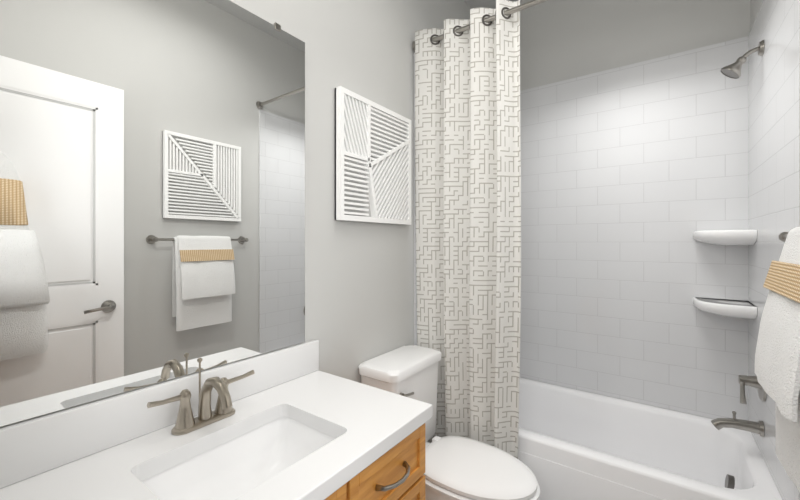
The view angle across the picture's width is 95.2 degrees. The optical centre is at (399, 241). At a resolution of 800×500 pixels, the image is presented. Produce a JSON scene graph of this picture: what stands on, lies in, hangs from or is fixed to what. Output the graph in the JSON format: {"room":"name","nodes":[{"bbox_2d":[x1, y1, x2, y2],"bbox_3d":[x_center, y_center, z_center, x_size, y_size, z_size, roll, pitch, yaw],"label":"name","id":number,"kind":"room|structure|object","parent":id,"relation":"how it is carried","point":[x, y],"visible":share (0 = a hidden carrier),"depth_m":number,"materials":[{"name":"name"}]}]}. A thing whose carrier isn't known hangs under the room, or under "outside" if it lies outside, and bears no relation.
{"room":"bathroom","nodes":[
{"label":"bathroom","id":0,"kind":"room"},
{"bbox_2d":[0,0,470,427],"bbox_3d":[-0.197,-0.150,1.696,0.100,3.000,2.675,0,0,36],"label":"wall","id":1,"kind":"structure","parent":0,"point":[359,276],"depth_m":1.59,"materials":[{"name":"grey paint"}]},
{"bbox_2d":[464,0,517,8],"bbox_3d":[0.209,-1.700,0.804,3.000,0.100,3.650,0,0,36],"label":"ceiling","id":2,"kind":"structure","parent":0,"point":[472,4],"depth_m":2.52,"materials":[{"name":"grey paint"}]},
{"bbox_2d":[414,0,799,499],"bbox_3d":[0.912,0.162,1.906,1.457,2.377,0.840,0,0,36],"label":"tile surround","id":3,"kind":"object","parent":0,"point":[621,167],"depth_m":2.02,"materials":[{"name":"white tile"}]},
{"bbox_2d":[520,0,749,90],"bbox_3d":[1.186,-0.150,2.288,1.457,3.000,0.100,0,0,36],"label":"wall","id":4,"kind":"structure","parent":0,"point":[560,40],"depth_m":2.17,"materials":[{"name":"grey paint"}]},
{"bbox_2d":[750,0,762,30],"bbox_3d":[1.067,-0.150,0.788,0.100,3.000,2.675,0,0,36],"label":"wall","id":5,"kind":"structure","parent":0,"point":[755,5],"depth_m":1.76,"materials":[{"name":"grey paint"}]},
{"bbox_3d":[0.209,1.400,0.804,3.000,0.100,3.650,0,0,36],"label":"floor","id":6,"kind":"structure","parent":0,"visible":0},
{"bbox_2d":[0,340,431,499],"bbox_3d":[-0.372,0.865,0.890,0.552,0.971,0.912,0,0,36],"label":"vanity","id":7,"kind":"object","parent":6,"relation":"on","point":[296,430],"visible":1,"depth_m":0.93,"materials":[{"name":"white stone"}]},
{"bbox_2d":[147,358,254,434],"bbox_3d":[-0.529,0.409,0.999,0.226,0.170,0.187,0,0,-15],"label":"faucet","id":8,"kind":"object","parent":7,"relation":"on","point":[186,423],"visible":1,"depth_m":0.96,"materials":[{"name":"silver metal"}]},
{"bbox_2d":[359,345,539,499],"bbox_3d":[0.218,0.944,1.565,0.729,0.812,0.418,0,0,36],"label":"toilet","id":9,"kind":"object","parent":6,"relation":"on","point":[456,467],"visible":0.67,"depth_m":1.52,"materials":[{"name":"white ceramic"}]},
{"bbox_2d":[427,377,781,499],"bbox_3d":[0.937,1.136,1.940,1.453,0.428,0.752,0,0,36],"label":"bathtub","id":10,"kind":"object","parent":6,"relation":"on","point":[576,444],"visible":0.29,"depth_m":1.82,"materials":[{"name":"white ceramic"}]},
{"bbox_3d":[-0.572,-0.150,-0.282,3.000,3.000,0.975,0,0,36],"label":"wall","id":11,"kind":"structure","parent":0,"visible":0},
{"bbox_2d":[0,0,304,426],"bbox_3d":[-0.607,-0.194,1.027,0.009,1.137,0.853,0,0,36],"label":"mirror","id":12,"kind":"object","parent":11,"relation":"attached to","point":[152,152],"visible":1,"depth_m":0.94,"materials":[{"name":"clear glass"}]},
{"bbox_2d":[335,86,410,224],"bbox_3d":[-0.105,-0.362,1.704,0.034,0.545,0.515,0,0,36],"label":"art panel","id":13,"kind":"object","parent":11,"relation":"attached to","point":[373,141],"visible":1,"depth_m":1.65,"materials":[{"name":"white wood"}]},
{"bbox_2d":[412,0,547,458],"bbox_3d":[0.668,-0.035,1.566,1.438,2.170,0.074,0,0,36],"label":"shower curtain","id":14,"kind":"object","parent":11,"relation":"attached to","point":[468,144],"visible":0.94,"depth_m":1.75,"materials":[{"name":"white fabric"}]},
{"bbox_2d":[693,297,756,319],"bbox_3d":[1.585,0.329,1.795,0.215,0.072,0.215,0,0,36],"label":"corner shelf","id":15,"kind":"object","parent":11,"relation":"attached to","point":[741,309],"visible":1,"depth_m":1.74,"materials":[{"name":"white ceramic"}]},
{"bbox_2d":[693,230,756,244],"bbox_3d":[1.585,-0.021,1.795,0.215,0.072,0.215,0,0,36],"label":"corner shelf","id":16,"kind":"object","parent":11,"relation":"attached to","point":[714,237],"visible":1,"depth_m":1.72,"materials":[{"name":"white ceramic"}]},
{"bbox_2d":[711,411,763,436],"bbox_3d":[1.473,0.792,1.601,0.169,0.097,0.066,0,0,36],"label":"tub spout","id":17,"kind":"object","parent":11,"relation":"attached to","point":[719,423],"visible":1,"depth_m":1.58,"materials":[{"name":"silver metal"}]},
{"bbox_2d":[721,40,763,78],"bbox_3d":[1.487,-0.788,1.591,0.135,0.138,0.081,0,0,36],"label":"shower head","id":18,"kind":"object","parent":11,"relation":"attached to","point":[733,70],"visible":1,"depth_m":1.58},
{"bbox_2d":[738,375,766,403],"bbox_3d":[1.503,0.603,1.568,0.083,0.155,0.169,0,0,36],"label":"shower valve","id":19,"kind":"object","parent":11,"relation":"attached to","point":[743,380],"visible":0.78,"depth_m":1.55,"materials":[{"name":"silver metal"}]},
{"bbox_2d":[755,227,799,492],"bbox_3d":[0.937,0.254,0.829,0.158,0.593,0.646,0,0,36],"label":"towel","id":20,"kind":"object","parent":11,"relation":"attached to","point":[777,354],"visible":1,"depth_m":0.83,"materials":[{"name":"white fabric"}]}
]}

